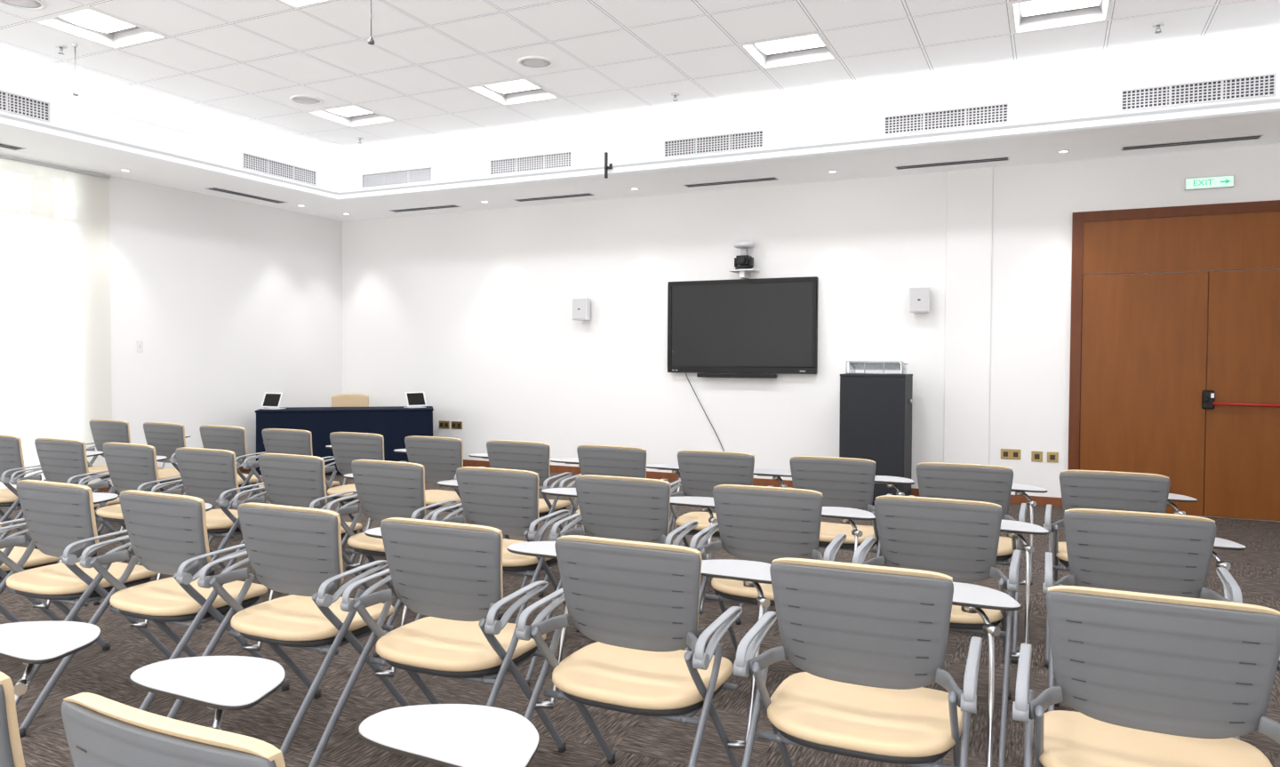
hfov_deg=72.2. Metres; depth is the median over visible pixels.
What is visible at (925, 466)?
cushion
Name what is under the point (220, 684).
chair
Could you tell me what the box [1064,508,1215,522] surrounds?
cushion
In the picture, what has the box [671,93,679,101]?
sprinkler
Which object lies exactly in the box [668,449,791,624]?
chair
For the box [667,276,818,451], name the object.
wall screen
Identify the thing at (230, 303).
wall
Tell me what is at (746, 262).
camera
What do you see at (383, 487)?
backrest
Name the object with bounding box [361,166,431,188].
air vent
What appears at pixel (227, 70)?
ceiling
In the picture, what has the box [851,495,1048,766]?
chair
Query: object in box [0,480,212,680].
chair
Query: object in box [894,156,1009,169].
air vent
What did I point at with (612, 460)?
backrest
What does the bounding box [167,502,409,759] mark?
chair
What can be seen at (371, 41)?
pull cord
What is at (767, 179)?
air vent
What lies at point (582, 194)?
air vent
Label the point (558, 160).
air vent
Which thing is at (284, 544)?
backrest
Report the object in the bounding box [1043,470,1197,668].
chair
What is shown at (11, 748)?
backrest
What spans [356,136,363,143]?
sprinkler
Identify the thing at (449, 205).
air vent
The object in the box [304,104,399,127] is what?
ceiling light
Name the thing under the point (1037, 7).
diffuser
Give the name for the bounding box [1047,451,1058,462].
wall socket
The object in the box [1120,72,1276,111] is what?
air vent
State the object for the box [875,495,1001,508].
cushion
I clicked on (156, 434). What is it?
backrest
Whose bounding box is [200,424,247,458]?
backrest
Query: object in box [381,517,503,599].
backrest
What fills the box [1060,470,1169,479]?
cushion
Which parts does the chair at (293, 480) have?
armrest, backrest, armrest, seat, tablet arm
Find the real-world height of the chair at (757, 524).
0.870 m
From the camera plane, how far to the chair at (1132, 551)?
3.08 m
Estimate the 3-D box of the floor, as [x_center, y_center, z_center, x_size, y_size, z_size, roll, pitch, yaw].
[-1.156,1.327,4.195,12.600,0.100,12.400,1,2,25]
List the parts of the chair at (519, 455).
backrest, seat, armrest, tablet arm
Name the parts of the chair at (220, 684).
backrest, tablet arm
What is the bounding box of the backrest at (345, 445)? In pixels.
[330,432,383,460]
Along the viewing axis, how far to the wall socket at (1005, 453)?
8.56 m
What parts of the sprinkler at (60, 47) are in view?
sprinkler plate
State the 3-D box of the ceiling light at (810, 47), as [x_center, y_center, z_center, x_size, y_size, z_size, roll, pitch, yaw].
[1.174,-2.651,6.898,0.640,0.096,0.640,1,2,25]
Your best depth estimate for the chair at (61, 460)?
5.65 m
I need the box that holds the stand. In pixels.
[846,360,908,374]
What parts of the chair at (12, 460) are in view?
seat, seat frame, backrest, armrest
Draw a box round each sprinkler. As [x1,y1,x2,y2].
[55,44,67,55]
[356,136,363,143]
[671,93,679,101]
[1152,22,1164,33]
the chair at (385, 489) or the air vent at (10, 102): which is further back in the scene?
the air vent at (10, 102)
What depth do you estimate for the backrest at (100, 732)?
1.27 m
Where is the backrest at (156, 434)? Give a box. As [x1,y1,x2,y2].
[143,422,186,447]
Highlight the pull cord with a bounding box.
[368,0,374,44]
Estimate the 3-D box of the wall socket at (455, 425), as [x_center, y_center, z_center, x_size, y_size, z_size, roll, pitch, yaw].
[-2.375,0.540,11.368,0.170,0.100,0.014,1,2,25]
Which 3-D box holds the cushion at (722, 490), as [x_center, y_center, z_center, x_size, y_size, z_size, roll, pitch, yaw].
[0.535,0.581,3.683,0.460,0.306,0.106,1,2,24]
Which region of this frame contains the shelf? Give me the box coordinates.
[728,268,759,279]
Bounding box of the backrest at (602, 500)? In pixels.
[576,474,670,525]
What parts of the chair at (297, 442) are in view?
armrest, backrest, seat, tablet arm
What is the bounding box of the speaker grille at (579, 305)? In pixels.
[572,298,585,319]
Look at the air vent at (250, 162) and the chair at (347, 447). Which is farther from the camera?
the air vent at (250, 162)
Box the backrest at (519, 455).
[488,440,550,480]
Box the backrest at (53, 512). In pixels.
[16,480,99,543]
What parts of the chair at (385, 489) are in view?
armrest, seat frame, seat, backrest, armrest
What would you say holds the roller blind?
attached to the wall at (230, 303)
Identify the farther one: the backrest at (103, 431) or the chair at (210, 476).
the backrest at (103, 431)
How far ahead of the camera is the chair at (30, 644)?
2.13 m
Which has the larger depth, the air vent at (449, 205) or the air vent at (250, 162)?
the air vent at (449, 205)
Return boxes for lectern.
[839,373,912,505]
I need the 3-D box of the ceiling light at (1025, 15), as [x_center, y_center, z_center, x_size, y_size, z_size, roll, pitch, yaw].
[2.912,-2.620,6.083,0.640,0.096,0.640,1,2,25]
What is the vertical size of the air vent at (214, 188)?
0.005 m
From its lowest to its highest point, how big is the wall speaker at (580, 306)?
0.260 m
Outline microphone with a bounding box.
[72,43,79,96]
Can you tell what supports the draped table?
on the floor
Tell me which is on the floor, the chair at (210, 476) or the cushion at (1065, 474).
the chair at (210, 476)
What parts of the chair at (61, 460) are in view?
armrest, backrest, armrest, seat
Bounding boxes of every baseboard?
[91,466,255,492]
[463,459,919,496]
[1009,494,1062,507]
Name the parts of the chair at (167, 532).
armrest, backrest, seat frame, seat, armrest, tablet arm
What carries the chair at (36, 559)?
on the floor
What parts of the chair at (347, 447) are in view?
armrest, seat, seat frame, backrest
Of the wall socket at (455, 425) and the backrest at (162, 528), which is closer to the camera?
the backrest at (162, 528)
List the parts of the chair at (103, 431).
backrest, seat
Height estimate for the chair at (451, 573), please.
0.870 m
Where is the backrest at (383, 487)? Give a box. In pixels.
[352,459,426,514]
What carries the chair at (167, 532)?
on the floor
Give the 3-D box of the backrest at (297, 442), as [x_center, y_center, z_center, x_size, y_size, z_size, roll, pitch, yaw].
[-2.615,0.488,6.521,0.460,0.306,0.106,1,2,24]
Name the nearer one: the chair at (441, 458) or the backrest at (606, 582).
the backrest at (606, 582)
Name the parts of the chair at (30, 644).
tablet arm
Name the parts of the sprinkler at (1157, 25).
sprinkler plate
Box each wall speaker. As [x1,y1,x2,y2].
[572,297,590,320]
[908,286,929,313]
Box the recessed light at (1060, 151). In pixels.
[1057,150,1069,152]
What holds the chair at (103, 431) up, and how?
on the floor
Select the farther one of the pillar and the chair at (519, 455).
the pillar
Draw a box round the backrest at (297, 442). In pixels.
[262,428,312,455]
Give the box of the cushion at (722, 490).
[713,484,822,495]
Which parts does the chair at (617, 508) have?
armrest, backrest, armrest, tablet arm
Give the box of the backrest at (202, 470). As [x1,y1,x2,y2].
[176,447,239,493]
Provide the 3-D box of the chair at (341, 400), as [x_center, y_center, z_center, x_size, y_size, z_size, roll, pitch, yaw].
[-3.747,0.603,11.329,0.470,0.926,0.465,0,2,-14]
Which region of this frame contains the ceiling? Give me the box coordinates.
[0,0,1279,171]
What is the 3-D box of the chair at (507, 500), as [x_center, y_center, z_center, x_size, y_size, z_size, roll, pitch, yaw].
[-0.617,0.841,4.311,0.692,0.870,0.983,1,2,26]
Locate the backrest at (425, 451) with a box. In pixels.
[405,435,463,466]
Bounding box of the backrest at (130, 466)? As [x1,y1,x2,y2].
[103,442,159,489]
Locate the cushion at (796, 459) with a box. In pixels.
[790,456,875,463]
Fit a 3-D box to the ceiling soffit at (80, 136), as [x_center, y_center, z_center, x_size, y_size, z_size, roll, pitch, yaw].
[-6.396,-2.244,5.860,1.187,0.337,10.732,1,2,25]
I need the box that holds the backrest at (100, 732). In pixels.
[63,692,285,766]
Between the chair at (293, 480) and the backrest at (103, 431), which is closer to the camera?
the chair at (293, 480)
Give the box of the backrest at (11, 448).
[0,434,25,476]
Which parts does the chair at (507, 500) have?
armrest, backrest, seat, seat frame, armrest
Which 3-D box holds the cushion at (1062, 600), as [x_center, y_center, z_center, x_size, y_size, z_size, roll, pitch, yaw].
[1.188,0.631,2.016,0.460,0.306,0.106,1,2,26]
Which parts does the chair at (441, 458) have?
backrest, seat, seat frame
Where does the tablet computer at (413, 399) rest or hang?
on the draped table
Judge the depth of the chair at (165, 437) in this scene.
7.04 m
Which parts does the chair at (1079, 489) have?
armrest, seat frame, seat, backrest, tablet arm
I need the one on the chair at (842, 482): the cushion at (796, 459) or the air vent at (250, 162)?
the cushion at (796, 459)
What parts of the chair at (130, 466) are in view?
armrest, seat, seat frame, backrest, armrest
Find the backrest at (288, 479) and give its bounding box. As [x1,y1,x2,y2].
[259,453,327,504]
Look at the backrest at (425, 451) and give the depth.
5.89 m
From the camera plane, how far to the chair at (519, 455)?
5.60 m
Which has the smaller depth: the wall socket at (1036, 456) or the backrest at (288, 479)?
the backrest at (288, 479)
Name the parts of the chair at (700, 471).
armrest, seat frame, seat, backrest, tablet arm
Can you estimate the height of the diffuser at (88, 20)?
0.016 m
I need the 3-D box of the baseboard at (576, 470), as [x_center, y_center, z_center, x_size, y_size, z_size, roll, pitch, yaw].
[-0.545,1.056,10.521,7.930,0.090,0.018,1,2,25]
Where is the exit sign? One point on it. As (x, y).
(1222, 181)
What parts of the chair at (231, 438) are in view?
backrest, seat, armrest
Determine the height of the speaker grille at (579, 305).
0.236 m
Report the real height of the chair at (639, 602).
0.870 m
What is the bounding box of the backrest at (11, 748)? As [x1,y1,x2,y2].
[0,671,25,766]
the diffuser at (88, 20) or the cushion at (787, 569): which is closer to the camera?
the cushion at (787, 569)
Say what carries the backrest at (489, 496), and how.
on the chair at (507, 500)
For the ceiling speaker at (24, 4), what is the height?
0.014 m
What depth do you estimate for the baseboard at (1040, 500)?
8.45 m
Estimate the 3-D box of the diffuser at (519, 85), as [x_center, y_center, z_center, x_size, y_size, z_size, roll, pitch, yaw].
[-1.144,-2.714,7.984,0.490,0.016,0.400,1,2,25]
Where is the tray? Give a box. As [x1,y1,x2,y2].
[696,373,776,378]
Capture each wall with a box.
[0,153,342,469]
[341,144,1279,521]
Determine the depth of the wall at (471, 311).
9.83 m
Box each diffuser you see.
[59,8,135,32]
[327,105,372,116]
[485,79,538,93]
[755,34,825,54]
[1021,0,1099,16]
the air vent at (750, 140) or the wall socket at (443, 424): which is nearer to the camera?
the air vent at (750, 140)
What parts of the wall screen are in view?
screen panel, screen casing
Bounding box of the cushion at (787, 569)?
[771,557,952,581]
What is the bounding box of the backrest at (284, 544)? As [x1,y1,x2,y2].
[238,502,343,583]
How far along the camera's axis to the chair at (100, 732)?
1.38 m
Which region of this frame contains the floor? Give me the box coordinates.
[0,471,1279,766]
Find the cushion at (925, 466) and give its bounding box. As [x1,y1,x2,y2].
[917,462,1012,470]
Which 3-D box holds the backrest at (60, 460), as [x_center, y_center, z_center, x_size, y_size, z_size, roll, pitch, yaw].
[-3.744,0.506,5.688,0.460,0.306,0.106,1,2,24]
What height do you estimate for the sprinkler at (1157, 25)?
0.058 m
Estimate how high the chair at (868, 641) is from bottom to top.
0.870 m
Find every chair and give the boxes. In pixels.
[0,434,103,547]
[0,438,167,560]
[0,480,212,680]
[0,492,118,623]
[0,621,100,706]
[0,656,285,766]
[18,489,288,737]
[57,442,237,605]
[61,692,539,766]
[85,419,190,520]
[96,422,216,535]
[111,447,263,607]
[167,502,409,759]
[184,424,271,545]
[216,428,346,551]
[224,453,374,595]
[308,517,568,766]
[324,432,407,570]
[326,459,458,657]
[331,393,368,407]
[361,435,487,573]
[414,466,584,632]
[486,440,579,594]
[515,535,771,766]
[524,474,717,686]
[538,444,680,597]
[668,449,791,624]
[684,484,875,656]
[733,557,1020,766]
[764,456,914,613]
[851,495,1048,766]
[909,462,1047,663]
[1012,585,1279,766]
[1042,508,1246,739]
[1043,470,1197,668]
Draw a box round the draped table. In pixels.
[255,406,433,475]
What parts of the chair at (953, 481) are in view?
backrest, seat frame, seat, armrest, tablet arm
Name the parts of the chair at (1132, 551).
armrest, backrest, tablet arm, armrest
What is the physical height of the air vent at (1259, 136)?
0.005 m
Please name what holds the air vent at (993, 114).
attached to the wall at (471, 311)
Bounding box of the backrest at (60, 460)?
[35,438,89,482]
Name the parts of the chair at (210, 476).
armrest, backrest, seat, seat frame, armrest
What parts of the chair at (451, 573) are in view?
armrest, backrest, seat frame, seat, armrest, tablet arm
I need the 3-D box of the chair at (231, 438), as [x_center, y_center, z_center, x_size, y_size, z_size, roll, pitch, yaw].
[-3.158,0.758,6.864,0.692,0.870,0.983,1,2,24]
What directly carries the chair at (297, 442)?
on the floor
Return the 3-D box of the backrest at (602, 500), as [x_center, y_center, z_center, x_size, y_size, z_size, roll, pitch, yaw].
[-0.076,0.570,3.969,0.460,0.306,0.106,1,2,25]
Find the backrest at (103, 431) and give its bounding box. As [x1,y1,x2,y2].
[89,419,130,443]
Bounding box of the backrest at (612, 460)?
[577,444,647,478]
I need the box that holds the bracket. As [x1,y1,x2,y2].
[604,152,612,178]
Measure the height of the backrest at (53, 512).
0.306 m
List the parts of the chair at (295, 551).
armrest, backrest, seat frame, seat, armrest, tablet arm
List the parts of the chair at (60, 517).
armrest, seat frame, backrest, seat, armrest, tablet arm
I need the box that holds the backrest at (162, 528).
[120,489,210,563]
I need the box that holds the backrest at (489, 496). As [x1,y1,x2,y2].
[456,466,539,525]
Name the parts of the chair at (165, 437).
backrest, seat, armrest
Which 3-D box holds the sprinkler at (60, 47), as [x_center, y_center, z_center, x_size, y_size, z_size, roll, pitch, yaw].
[-4.516,-2.602,6.851,0.080,0.058,0.080,1,2,25]
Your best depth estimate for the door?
7.91 m
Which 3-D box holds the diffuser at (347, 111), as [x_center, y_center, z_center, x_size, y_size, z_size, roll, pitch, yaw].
[-2.882,-2.744,8.799,0.490,0.016,0.400,1,2,25]
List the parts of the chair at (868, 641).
armrest, seat frame, backrest, seat, armrest, tablet arm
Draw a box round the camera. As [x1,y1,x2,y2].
[728,240,759,279]
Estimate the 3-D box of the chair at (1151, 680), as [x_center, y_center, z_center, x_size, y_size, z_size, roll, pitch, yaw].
[1.257,0.912,2.072,0.692,0.870,0.983,1,2,26]
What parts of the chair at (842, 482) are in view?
backrest, seat frame, seat, tablet arm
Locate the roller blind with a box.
[0,154,113,488]
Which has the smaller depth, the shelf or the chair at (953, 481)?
the chair at (953, 481)
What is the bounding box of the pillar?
[943,167,993,464]
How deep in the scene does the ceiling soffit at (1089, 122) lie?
8.17 m
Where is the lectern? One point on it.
(876, 422)
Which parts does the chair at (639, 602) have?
armrest, backrest, seat frame, seat, armrest, tablet arm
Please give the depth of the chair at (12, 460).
5.88 m
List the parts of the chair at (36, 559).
armrest, seat, tablet arm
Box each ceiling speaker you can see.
[0,0,47,10]
[289,95,324,105]
[517,56,554,69]
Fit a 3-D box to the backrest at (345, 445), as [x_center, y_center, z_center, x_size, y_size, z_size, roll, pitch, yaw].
[-2.004,0.498,6.234,0.460,0.306,0.106,1,2,24]
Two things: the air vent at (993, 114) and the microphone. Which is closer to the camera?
the microphone
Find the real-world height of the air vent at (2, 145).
0.005 m
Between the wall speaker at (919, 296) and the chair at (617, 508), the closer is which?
the chair at (617, 508)
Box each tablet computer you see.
[261,392,285,409]
[403,392,426,407]
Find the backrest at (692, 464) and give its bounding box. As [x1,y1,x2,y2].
[678,449,754,479]
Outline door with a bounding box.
[1067,200,1279,520]
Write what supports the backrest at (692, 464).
on the chair at (700, 471)
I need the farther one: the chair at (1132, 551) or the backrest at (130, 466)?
the backrest at (130, 466)
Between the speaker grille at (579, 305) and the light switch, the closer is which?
the light switch
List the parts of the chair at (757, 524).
armrest, seat frame, seat, backrest, armrest, tablet arm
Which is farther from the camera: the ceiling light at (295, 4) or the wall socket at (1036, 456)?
the wall socket at (1036, 456)
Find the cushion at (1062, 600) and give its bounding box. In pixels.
[1048,585,1279,615]
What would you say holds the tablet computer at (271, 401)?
on the draped table
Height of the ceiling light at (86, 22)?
0.096 m
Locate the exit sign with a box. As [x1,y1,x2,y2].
[1184,175,1234,190]
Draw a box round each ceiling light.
[31,6,170,48]
[278,0,333,8]
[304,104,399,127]
[464,77,562,105]
[737,31,839,69]
[1008,0,1112,33]
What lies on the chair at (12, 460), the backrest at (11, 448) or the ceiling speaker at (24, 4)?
the backrest at (11, 448)
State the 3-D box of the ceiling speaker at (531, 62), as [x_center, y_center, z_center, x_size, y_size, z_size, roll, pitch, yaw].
[-0.851,-2.618,7.175,0.300,0.014,0.300,1,2,25]
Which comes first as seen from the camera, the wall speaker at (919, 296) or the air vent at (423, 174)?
the wall speaker at (919, 296)
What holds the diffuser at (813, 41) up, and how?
attached to the ceiling light at (810, 47)
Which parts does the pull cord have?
cord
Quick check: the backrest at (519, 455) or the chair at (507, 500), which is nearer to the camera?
the chair at (507, 500)
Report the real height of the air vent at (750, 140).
0.165 m
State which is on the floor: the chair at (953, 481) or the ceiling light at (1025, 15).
the chair at (953, 481)
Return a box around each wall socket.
[439,420,449,428]
[451,421,462,429]
[1000,448,1020,459]
[1031,450,1042,462]
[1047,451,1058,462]
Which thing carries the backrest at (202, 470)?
on the chair at (210, 476)
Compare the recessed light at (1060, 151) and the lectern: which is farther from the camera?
the lectern
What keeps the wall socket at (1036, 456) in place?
attached to the wall at (471, 311)
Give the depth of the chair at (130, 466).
5.35 m
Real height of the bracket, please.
0.260 m
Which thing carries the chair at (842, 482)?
on the floor
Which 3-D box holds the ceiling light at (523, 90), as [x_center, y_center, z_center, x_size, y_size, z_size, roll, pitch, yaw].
[-1.144,-2.691,7.984,0.640,0.096,0.640,1,2,25]
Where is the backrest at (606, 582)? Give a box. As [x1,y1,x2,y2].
[556,535,701,626]
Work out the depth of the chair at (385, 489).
4.51 m
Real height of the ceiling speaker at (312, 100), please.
0.014 m
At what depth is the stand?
8.56 m
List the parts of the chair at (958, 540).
armrest, backrest, seat frame, seat, armrest, tablet arm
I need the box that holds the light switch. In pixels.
[136,340,143,351]
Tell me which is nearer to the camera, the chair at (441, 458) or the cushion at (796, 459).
the cushion at (796, 459)
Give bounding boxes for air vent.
[0,89,50,122]
[0,143,25,150]
[205,186,287,203]
[242,152,316,185]
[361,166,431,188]
[388,204,461,212]
[489,151,572,175]
[512,192,595,201]
[664,129,763,157]
[682,176,778,187]
[883,102,1008,135]
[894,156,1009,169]
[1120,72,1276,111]
[1120,134,1263,151]
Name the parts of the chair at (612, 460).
armrest, backrest, tablet arm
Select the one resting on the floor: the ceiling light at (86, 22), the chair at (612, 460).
the chair at (612, 460)
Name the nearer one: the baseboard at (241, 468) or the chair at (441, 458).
the chair at (441, 458)

